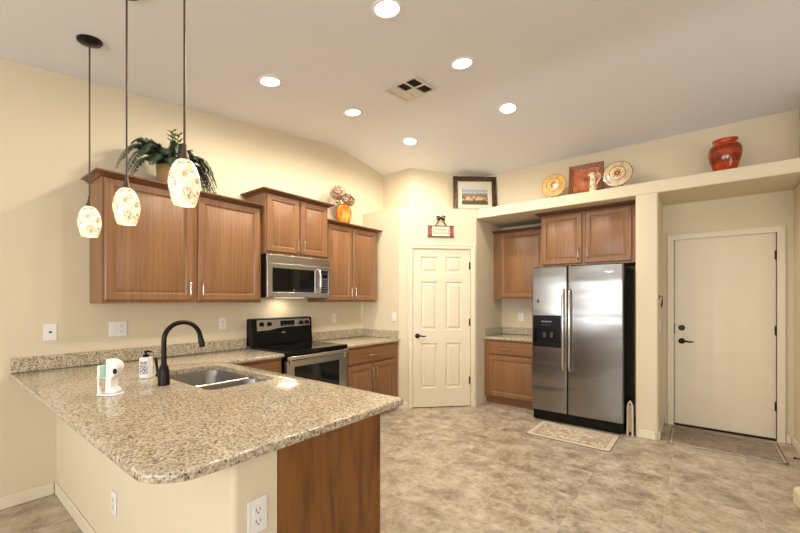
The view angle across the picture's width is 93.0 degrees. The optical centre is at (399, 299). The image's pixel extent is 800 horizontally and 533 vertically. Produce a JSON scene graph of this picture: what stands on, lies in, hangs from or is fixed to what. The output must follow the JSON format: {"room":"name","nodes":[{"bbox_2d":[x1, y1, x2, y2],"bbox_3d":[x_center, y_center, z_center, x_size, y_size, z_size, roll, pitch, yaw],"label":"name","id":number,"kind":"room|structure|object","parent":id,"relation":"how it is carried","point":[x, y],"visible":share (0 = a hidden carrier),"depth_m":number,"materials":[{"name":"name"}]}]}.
{"room":"kitchen","nodes":[
{"label":"kitchen","id":0,"kind":"room"},
{"bbox_2d":[57,417,276,532],"bbox_3d":[-1.453,0.956,2.039,2.449,0.863,0.165,0,0,38],"label":"wall","id":1,"kind":"structure","parent":0,"point":[216,502],"depth_m":1.58,"materials":[{"name":"paint"}]},
{"bbox_2d":[55,482,95,532],"bbox_3d":[-1.510,1.345,1.971,2.416,0.082,0.013,0,0,38],"label":"baseboard","id":2,"kind":"structure","parent":1,"relation":"attached to","point":[64,499],"depth_m":2.39,"materials":[{"name":"paint"}]},
{"bbox_2d":[111,490,116,516],"bbox_3d":[-1.459,1.035,1.933,0.072,0.117,0.009,0,0,38],"label":"outlet","id":3,"kind":"object","parent":1,"relation":"attached to","point":[113,494],"visible":1,"depth_m":1.92,"materials":[{"name":"white plastic"}]},
{"bbox_2d":[247,494,266,532],"bbox_3d":[-0.482,0.730,1.285,0.009,0.117,0.072,0,0,38],"label":"outlet","id":4,"kind":"object","parent":1,"relation":"attached to","point":[256,508],"visible":1,"depth_m":1.28,"materials":[{"name":"white plastic"}]},
{"bbox_2d":[253,504,262,515],"bbox_3d":[-0.480,0.711,1.284,0.003,0.029,0.034,0,0,38],"label":"receptacle","id":5,"kind":"object","parent":4,"relation":"attached to","point":[257,508],"depth_m":1.28,"materials":[{"name":"white plastic"}]},
{"bbox_2d":[253,516,262,526],"bbox_3d":[-0.480,0.750,1.284,0.003,0.029,0.034,0,0,38],"label":"receptacle","id":6,"kind":"object","parent":4,"relation":"attached to","point":[257,520],"depth_m":1.28,"materials":[{"name":"white plastic"}]},
{"bbox_2d":[0,58,382,497],"bbox_3d":[-2.711,-0.288,2.499,0.100,3.350,8.000,0,0,38],"label":"wall","id":7,"kind":"structure","parent":0,"point":[45,258],"depth_m":2.81,"materials":[{"name":"paint"}]},
{"bbox_2d":[0,483,53,509],"bbox_3d":[-3.767,1.345,1.056,0.013,0.082,4.206,0,0,38],"label":"baseboard","id":8,"kind":"structure","parent":7,"relation":"attached to","point":[25,496],"depth_m":2.60,"materials":[{"name":"paint"}]},
{"bbox_2d":[43,324,56,340],"bbox_3d":[-2.485,0.229,2.697,0.012,0.117,0.072,0,0,38],"label":"outlet","id":9,"kind":"object","parent":7,"relation":"attached to","point":[49,330],"visible":1,"depth_m":2.69,"materials":[{"name":"white plastic"}]},
{"bbox_2d":[109,321,126,336],"bbox_3d":[-2.239,0.230,3.014,0.010,0.117,0.118,0,0,38],"label":"outlet","id":10,"kind":"object","parent":7,"relation":"attached to","point":[115,328],"visible":1,"depth_m":3.02,"materials":[{"name":"white plastic"}]},
{"bbox_2d":[11,338,245,372],"bbox_3d":[-2.085,0.440,3.201,0.021,0.100,1.681,0,0,38],"label":"backsplash","id":11,"kind":"structure","parent":7,"relation":"attached to","point":[33,363],"depth_m":2.95,"materials":[{"name":"stone"}]},
{"bbox_2d":[81,167,264,303],"bbox_3d":[-1.837,-0.443,3.232,0.370,0.936,1.298,0,0,38],"label":"upper cabinet","id":12,"kind":"object","parent":7,"relation":"attached to","point":[209,251],"visible":0.96,"depth_m":3.03,"materials":[{"name":"brown wood"}]},
{"bbox_2d":[116,129,216,193],"bbox_3d":[-1.886,-1.147,3.142,0.326,0.526,0.791,0,0,38],"label":"potted fern","id":13,"kind":"object","parent":12,"relation":"on","point":[157,154],"visible":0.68,"depth_m":3.06,"materials":[{"name":"plant"}]},
{"bbox_2d":[156,163,170,182],"bbox_3d":[-1.904,-0.995,3.175,0.240,0.222,0.240,0,0,38],"label":"basket","id":14,"kind":"object","parent":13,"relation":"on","point":[162,169],"depth_m":3.07,"materials":[{"name":"wicker"}]},
{"bbox_2d":[219,317,225,329],"bbox_3d":[-1.719,0.227,3.680,0.009,0.117,0.072,0,0,38],"label":"outlet","id":15,"kind":"object","parent":7,"relation":"attached to","point":[222,320],"visible":1,"depth_m":3.67,"materials":[{"name":"white plastic"}]},
{"bbox_2d":[240,186,334,259],"bbox_3d":[-1.170,-0.760,4.046,0.420,0.618,0.888,0,0,38],"label":"upper cabinet","id":16,"kind":"object","parent":7,"relation":"attached to","point":[291,224],"visible":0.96,"depth_m":3.88,"materials":[{"name":"brown wood"}]},
{"bbox_2d":[261,253,329,297],"bbox_3d":[-1.158,-0.234,4.030,0.458,0.426,0.790,0,0,38],"label":"microwave","id":17,"kind":"object","parent":16,"relation":"attached to","point":[282,276],"visible":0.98,"depth_m":3.86,"materials":[{"name":"silver metal"}]},
{"bbox_2d":[332,314,335,322],"bbox_3d":[-0.834,0.235,4.813,0.009,0.117,0.072,0,0,38],"label":"outlet","id":18,"kind":"object","parent":7,"relation":"attached to","point":[333,315],"visible":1,"depth_m":4.81,"materials":[{"name":"white plastic"}]},
{"bbox_2d":[308,219,382,301],"bbox_3d":[-0.658,-0.443,4.741,0.370,0.936,0.929,0,0,38],"label":"upper cabinet","id":19,"kind":"object","parent":7,"relation":"attached to","point":[351,247],"visible":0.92,"depth_m":4.61,"materials":[{"name":"brown wood"}]},
{"bbox_2d":[335,204,350,222],"bbox_3d":[-0.704,-1.032,4.719,0.200,0.296,0.200,0,0,38],"label":"vase","id":20,"kind":"object","parent":19,"relation":"on","point":[343,211],"visible":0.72,"depth_m":4.64,"materials":[{"name":"orange ceramic"}]},
{"bbox_2d":[330,186,354,205],"bbox_3d":[-0.713,-1.158,4.710,0.200,0.480,0.354,0,0,38],"label":"dried flowers","id":21,"kind":"object","parent":20,"relation":"in","point":[337,193],"visible":0.98,"depth_m":4.64,"materials":[{"name":"beige plant"}]},
{"bbox_2d":[312,328,397,340],"bbox_3d":[-0.556,0.440,4.660,0.634,0.100,0.937,0,0,38],"label":"backsplash","id":22,"kind":"structure","parent":7,"relation":"attached to","point":[316,336],"depth_m":4.92,"materials":[{"name":"stone"}]},
{"bbox_2d":[0,0,799,176],"bbox_3d":[0.799,-1.593,0.556,8.025,0.941,9.060,0,0,38],"label":"ceiling","id":23,"kind":"structure","parent":0,"point":[583,77],"depth_m":2.93,"materials":[{"name":"paint"}]},
{"bbox_2d":[76,34,102,237],"bbox_3d":[-1.961,-1.024,2.398,0.132,1.248,0.132,0,0,38],"label":"pendant lamp","id":24,"kind":"object","parent":23,"relation":"hanging from","point":[89,223],"visible":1,"depth_m":2.37,"materials":[{"name":"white glass"}]},
{"bbox_2d":[112,0,140,225],"bbox_3d":[-1.446,-1.025,2.009,0.132,1.249,0.132,0,0,38],"label":"pendant lamp","id":25,"kind":"object","parent":23,"relation":"hanging from","point":[126,207],"visible":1,"depth_m":1.99,"materials":[{"name":"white glass"}]},
{"bbox_2d":[168,0,200,207],"bbox_3d":[-0.909,-1.025,1.601,0.132,1.250,0.132,0,0,38],"label":"pendant lamp","id":26,"kind":"object","parent":23,"relation":"hanging from","point":[184,184],"visible":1,"depth_m":1.57,"materials":[{"name":"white glass"}]},
{"bbox_2d":[258,75,281,86],"bbox_3d":[-1.052,-1.768,3.072,0.191,0.029,0.190,0,0,33],"label":"recessed light","id":27,"kind":"object","parent":23,"relation":"in","point":[267,80],"visible":1,"depth_m":3.06,"materials":[{"name":"white plastic"}]},
{"bbox_2d":[343,108,362,115],"bbox_3d":[-0.471,-1.881,3.807,0.191,0.029,0.190,0,0,43],"label":"recessed light","id":28,"kind":"object","parent":23,"relation":"in","point":[352,111],"visible":1,"depth_m":3.80,"materials":[{"name":"white plastic"}]},
{"bbox_2d":[371,0,402,18],"bbox_3d":[-0.079,-1.767,2.303,0.191,0.029,0.190,0,0,43],"label":"recessed light","id":29,"kind":"object","parent":23,"relation":"in","point":[382,9],"visible":1,"depth_m":2.30,"materials":[{"name":"white plastic"}]},
{"bbox_2d":[402,137,417,145],"bbox_3d":[0.120,-1.905,4.558,0.191,0.031,0.190,0,0,43],"label":"recessed light","id":30,"kind":"object","parent":23,"relation":"in","point":[410,141],"visible":1,"depth_m":4.55,"materials":[{"name":"white plastic"}]},
{"bbox_2d":[383,76,437,101],"bbox_3d":[0.092,-1.883,3.399,0.356,0.051,0.354,0,0,38],"label":"ceiling vent","id":31,"kind":"object","parent":23,"relation":"in","point":[413,87],"visible":1,"depth_m":3.39,"materials":[{"name":"metal"}]},
{"bbox_2d":[450,57,473,69],"bbox_3d":[0.493,-1.877,3.014,0.191,0.029,0.190,0,0,33],"label":"recessed light","id":32,"kind":"object","parent":23,"relation":"in","point":[461,63],"visible":1,"depth_m":3.01,"materials":[{"name":"white plastic"}]},
{"bbox_2d":[498,102,517,113],"bbox_3d":[1.076,-1.908,3.781,0.191,0.031,0.190,0,0,43],"label":"recessed light","id":33,"kind":"object","parent":23,"relation":"in","point":[508,107],"visible":1,"depth_m":3.77,"materials":[{"name":"white plastic"}]},
{"bbox_2d":[0,401,799,532],"bbox_3d":[0.768,1.437,0.516,8.025,0.100,9.160,0,0,38],"label":"floor","id":34,"kind":"structure","parent":0,"point":[444,469],"depth_m":2.84,"materials":[{"name":"tile"}]},
{"bbox_2d":[237,358,281,373],"bbox_3d":[-1.480,0.955,3.438,0.675,0.863,0.556,0,0,38],"label":"base cabinet","id":35,"kind":"object","parent":34,"relation":"on","point":[273,365],"visible":0.02,"depth_m":3.35,"materials":[{"name":"brown wood"}]},
{"bbox_2d":[247,316,348,386],"bbox_3d":[-1.056,0.788,3.959,0.701,1.196,0.766,0,0,38],"label":"stove","id":36,"kind":"object","parent":34,"relation":"on","point":[291,337],"visible":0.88,"depth_m":3.89,"materials":[{"name":"black metal"}]},
{"bbox_2d":[250,341,346,355],"bbox_3d":[-1.037,0.492,3.945,0.618,0.041,0.766,0,0,38],"label":"cooktop","id":37,"kind":"object","parent":36,"relation":"in","point":[288,348],"depth_m":3.85,"materials":[{"name":"black glass"}]},
{"bbox_2d":[277,413,379,532],"bbox_3d":[-0.586,0.955,1.857,0.857,0.863,0.605,0,0,38],"label":"base cabinet","id":38,"kind":"object","parent":34,"relation":"on","point":[328,482],"visible":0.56,"depth_m":1.56,"materials":[{"name":"brown wood"}]},
{"bbox_2d":[9,338,402,483],"bbox_3d":[-1.118,0.456,2.442,2.479,0.132,1.687,0,0,38],"label":"countertop","id":39,"kind":"structure","parent":38,"relation":"on","point":[175,432],"depth_m":1.73,"materials":[{"name":"stone"}]},
{"bbox_2d":[96,358,124,395],"bbox_3d":[-1.498,0.396,1.966,0.120,0.187,0.072,0,0,0],"label":"sponge holder","id":40,"kind":"object","parent":39,"relation":"on","point":[114,367],"visible":0.99,"depth_m":1.94,"materials":[{"name":"white plastic"}]},
{"bbox_2d":[97,365,105,376],"bbox_3d":[-1.533,0.365,1.966,0.042,0.060,0.044,0,0,0],"label":"sponge","id":41,"kind":"object","parent":40,"relation":"on","point":[101,369],"visible":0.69,"depth_m":1.94,"materials":[{"name":"green"}]},
{"bbox_2d":[96,391,124,395],"bbox_3d":[-1.498,0.484,1.966,0.120,0.010,0.072,0,0,0],"label":"tray","id":42,"kind":"object","parent":40,"relation":"on","point":[99,393],"depth_m":1.94,"materials":[{"name":"white plastic"}]},
{"bbox_2d":[139,350,152,378],"bbox_3d":[-1.591,0.403,2.384,0.073,0.173,0.048,0,0,-4],"label":"soap dispenser","id":43,"kind":"object","parent":39,"relation":"on","point":[145,362],"visible":1,"depth_m":2.36,"materials":[{"name":"white plastic"}]},
{"bbox_2d":[154,320,204,385],"bbox_3d":[-1.314,0.304,2.279,0.100,0.370,0.264,0,0,38],"label":"faucet","id":44,"kind":"object","parent":39,"relation":"on","point":[163,373],"visible":1,"depth_m":2.19,"materials":[{"name":"brown metal"}]},
{"bbox_2d":[170,369,265,389],"bbox_3d":[-1.214,0.615,2.462,0.835,0.197,0.445,0,0,38],"label":"sink","id":45,"kind":"object","parent":39,"relation":"in","point":[214,379],"visible":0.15,"depth_m":2.71,"materials":[{"name":"metal"}]},
{"bbox_2d":[344,341,397,396],"bbox_3d":[-0.536,0.955,4.646,0.675,0.863,0.926,0,0,38],"label":"base cabinet","id":46,"kind":"object","parent":34,"relation":"on","point":[372,368],"visible":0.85,"depth_m":4.46,"materials":[{"name":"brown wood"}]},
{"bbox_2d":[312,328,399,347],"bbox_3d":[-0.545,0.456,4.651,0.661,0.132,0.937,0,0,38],"label":"countertop","id":47,"kind":"structure","parent":46,"relation":"on","point":[353,338],"depth_m":4.81,"materials":[{"name":"stone"}]},
{"bbox_2d":[484,339,533,409],"bbox_3d":[1.597,0.955,5.119,0.738,0.863,0.643,0,0,38],"label":"base cabinet","id":48,"kind":"object","parent":34,"relation":"on","point":[507,364],"visible":0.79,"depth_m":4.92,"materials":[{"name":"brown wood"}]},
{"bbox_2d":[483,326,531,341],"bbox_3d":[1.604,0.456,5.126,0.743,0.132,0.624,0,0,38],"label":"countertop","id":49,"kind":"structure","parent":48,"relation":"on","point":[524,334],"depth_m":5.27,"materials":[{"name":"stone"}]},
{"bbox_2d":[527,421,618,451],"bbox_3d":[1.766,1.383,3.893,0.776,0.007,0.496,0,0,39],"label":"rug","id":50,"kind":"object","parent":34,"relation":"on","point":[577,436],"visible":1,"depth_m":3.86,"materials":[{"name":"beige fabric"}]},
{"bbox_2d":[532,263,632,433],"bbox_3d":[2.127,0.502,4.427,0.925,1.768,0.864,0,0,38],"label":"refrigerator","id":51,"kind":"object","parent":34,"relation":"on","point":[582,316],"visible":1,"depth_m":4.11,"materials":[{"name":"silver metal"}]},
{"bbox_2d":[626,400,633,435],"bbox_3d":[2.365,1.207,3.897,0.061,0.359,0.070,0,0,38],"label":"step stool","id":52,"kind":"object","parent":34,"relation":"on","point":[630,408],"visible":1,"depth_m":3.90,"materials":[{"name":"beige metal"}]},
{"bbox_2d":[668,426,789,462],"bbox_3d":[3.119,1.373,3.667,0.830,0.026,0.601,0,0,38],"label":"rug","id":53,"kind":"object","parent":34,"relation":"on","point":[743,447],"visible":1,"depth_m":3.63,"materials":[{"name":"beige fabric"}]},
{"bbox_2d":[792,486,799,508],"bbox_3d":[2.784,1.321,2.280,0.486,0.130,0.486,0,0,26],"label":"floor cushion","id":54,"kind":"object","parent":34,"relation":"on","point":[796,491],"visible":1,"depth_m":2.52,"materials":[{"name":"beige fabric"}]},
{"bbox_2d":[362,207,501,408],"bbox_3d":[0.530,0.102,5.461,1.361,2.570,1.660,0,0,38],"label":"wall","id":55,"kind":"structure","parent":0,"point":[400,226],"depth_m":4.94,"materials":[{"name":"paint"}]},
{"bbox_2d":[392,312,395,320],"bbox_3d":[-0.081,0.215,4.878,0.072,0.117,0.010,0,0,38],"label":"light switch","id":56,"kind":"object","parent":55,"relation":"attached to","point":[393,313],"visible":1,"depth_m":4.87,"materials":[{"name":"white plastic"}]},
{"bbox_2d":[400,402,407,408],"bbox_3d":[0.051,1.345,4.832,0.100,0.082,0.013,0,0,-7],"label":"baseboard","id":57,"kind":"structure","parent":55,"relation":"attached to","point":[405,404],"depth_m":4.83,"materials":[{"name":"paint"}]},
{"bbox_2d":[428,215,453,236],"bbox_3d":[0.526,-0.951,4.879,0.344,0.278,0.030,0,0,-7],"label":"sign","id":58,"kind":"object","parent":55,"relation":"attached to","point":[433,231],"visible":1,"depth_m":4.88,"materials":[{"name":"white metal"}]},
{"bbox_2d":[408,243,474,408],"bbox_3d":[0.538,0.334,4.894,0.876,2.105,0.091,0,0,-7],"label":"door","id":59,"kind":"structure","parent":55,"relation":"in","point":[441,277],"depth_m":4.91,"materials":[{"name":"paint"}]},
{"bbox_2d":[453,176,496,208],"bbox_3d":[1.028,-1.441,5.212,0.600,0.516,0.080,0,0,-3],"label":"framed picture","id":60,"kind":"object","parent":55,"relation":"on","point":[469,192],"visible":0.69,"depth_m":5.22},
{"bbox_2d":[462,186,487,204],"bbox_3d":[1.028,-1.438,5.217,0.360,0.260,0.003,0,-5,-3],"label":"print","id":61,"kind":"object","parent":60,"relation":"attached to","point":[471,195],"depth_m":5.22},
{"bbox_2d":[502,223,635,414],"bbox_3d":[2.240,0.164,5.103,1.774,2.447,0.120,0,0,38],"label":"wall","id":62,"kind":"structure","parent":0,"point":[511,308],"depth_m":5.38,"materials":[{"name":"paint"}]},
{"bbox_2d":[484,326,531,335],"bbox_3d":[1.609,0.440,5.132,0.743,0.100,0.609,0,0,38],"label":"backsplash","id":63,"kind":"structure","parent":62,"relation":"attached to","point":[496,330],"depth_m":5.40,"materials":[{"name":"stone"}]},
{"bbox_2d":[492,226,541,298],"bbox_3d":[1.685,-0.487,5.232,0.738,0.948,0.356,0,0,38],"label":"upper cabinet","id":64,"kind":"object","parent":62,"relation":"attached to","point":[517,251],"visible":0.62,"depth_m":5.16,"materials":[{"name":"brown wood"}]},
{"bbox_2d":[518,313,522,320],"bbox_3d":[1.727,0.243,5.421,0.072,0.117,0.009,0,0,38],"label":"outlet","id":65,"kind":"object","parent":62,"relation":"attached to","point":[520,315],"visible":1,"depth_m":5.42,"materials":[{"name":"white plastic"}]},
{"bbox_2d":[535,200,635,267],"bbox_3d":[2.277,-0.728,4.579,1.066,0.650,0.656,0,0,38],"label":"upper cabinet","id":66,"kind":"object","parent":62,"relation":"attached to","point":[604,234],"visible":0.85,"depth_m":4.31,"materials":[{"name":"brown wood"}]},
{"bbox_2d":[383,109,798,209],"bbox_3d":[1.846,-1.513,4.710,4.360,0.660,1.225,0,0,38],"label":"wall","id":67,"kind":"structure","parent":0,"point":[775,137],"depth_m":4.18,"materials":[{"name":"paint"}]},
{"bbox_2d":[477,158,799,227],"bbox_3d":[2.469,-1.121,4.401,2.998,0.123,0.944,0,0,38],"label":"wall ledge","id":68,"kind":"object","parent":67,"relation":"attached to","point":[784,175],"visible":0.7,"depth_m":3.80,"materials":[{"name":"paint"}]},
{"bbox_2d":[568,161,603,194],"bbox_3d":[2.105,-1.366,4.296,0.356,0.357,0.092,0,0,34],"label":"square dish","id":69,"kind":"object","parent":68,"relation":"on","point":[579,180],"visible":0.78,"depth_m":4.32,"materials":[{"name":"ceramic"}]},
{"bbox_2d":[588,172,600,190],"bbox_3d":[2.114,-1.284,4.133,0.076,0.200,0.110,0,0,-26],"label":"pitcher","id":70,"kind":"object","parent":68,"relation":"on","point":[592,187],"visible":0.91,"depth_m":4.12,"materials":[{"name":"beige ceramic"}]},
{"bbox_2d":[708,136,742,170],"bbox_3d":[3.061,-1.344,3.573,0.250,0.320,0.250,0,0,38],"label":"urn","id":71,"kind":"object","parent":68,"relation":"on","point":[726,152],"visible":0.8,"depth_m":3.49,"materials":[{"name":"red ceramic"}]},
{"bbox_3d":[1.814,-1.259,4.479,0.116,0.151,0.154,0,0,38],"label":"plate stand","id":72,"kind":"object","parent":68,"relation":"on","visible":0},
{"bbox_2d":[541,174,565,196],"bbox_3d":[1.813,-1.353,4.478,0.284,0.280,0.060,0,0,37],"label":"decorative plate","id":73,"kind":"object","parent":72,"relation":"on","point":[553,185],"visible":1,"depth_m":4.46,"materials":[{"name":"ceramic"}]},
{"bbox_3d":[2.334,-1.259,4.073,0.116,0.151,0.154,0,0,38],"label":"plate stand","id":74,"kind":"object","parent":68,"relation":"on","visible":0},
{"bbox_2d":[603,161,632,186],"bbox_3d":[2.333,-1.354,4.072,0.286,0.282,0.060,0,0,39],"label":"decorative plate","id":75,"kind":"object","parent":74,"relation":"on","point":[618,173],"visible":1,"depth_m":4.06,"materials":[{"name":"beige ceramic"}]},
{"bbox_2d":[636,193,662,439],"bbox_3d":[2.760,0.164,4.173,0.192,2.447,0.944,0,0,38],"label":"wall pillar","id":76,"kind":"structure","parent":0,"point":[649,207],"depth_m":3.80,"materials":[{"name":"paint"}]},
{"bbox_2d":[638,429,654,439],"bbox_3d":[2.465,1.345,3.797,0.150,0.082,0.013,0,0,38],"label":"baseboard","id":77,"kind":"structure","parent":76,"relation":"attached to","point":[646,434],"depth_m":3.79,"materials":[{"name":"paint"}]},
{"bbox_2d":[658,416,663,439],"bbox_3d":[2.763,1.345,4.010,0.013,0.082,0.650,0,0,38],"label":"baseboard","id":78,"kind":"structure","parent":76,"relation":"attached to","point":[662,421],"depth_m":3.92,"materials":[{"name":"paint"}]},
{"bbox_2d":[663,190,793,440],"bbox_3d":[3.454,0.164,4.066,1.033,2.447,0.260,0,0,38],"label":"wall","id":79,"kind":"structure","parent":0,"point":[773,208],"depth_m":3.86,"materials":[{"name":"paint"}]},
{"bbox_2d":[667,225,785,442],"bbox_3d":[3.377,0.332,3.978,0.935,2.108,0.096,0,0,38],"label":"door","id":80,"kind":"structure","parent":79,"relation":"in","point":[722,330],"depth_m":3.96,"materials":[{"name":"paint"}]},
{"bbox_2d":[786,435,791,443],"bbox_3d":[3.750,1.345,3.661,0.037,0.082,0.013,0,0,38],"label":"baseboard","id":81,"kind":"structure","parent":79,"relation":"attached to","point":[788,437],"depth_m":3.66,"materials":[{"name":"paint"}]},
{"bbox_2d":[793,108,799,443],"bbox_3d":[5.055,-0.209,2.381,3.565,3.192,0.944,0,0,38],"label":"wall","id":82,"kind":"structure","parent":0,"point":[796,189],"depth_m":3.50,"materials":[{"name":"paint"}]},
{"bbox_2d":[792,436,799,454],"bbox_3d":[3.571,1.345,3.387,0.013,0.082,0.663,0,0,38],"label":"baseboard","id":83,"kind":"structure","parent":82,"relation":"attached to","point":[795,443],"depth_m":3.50,"materials":[{"name":"paint"}]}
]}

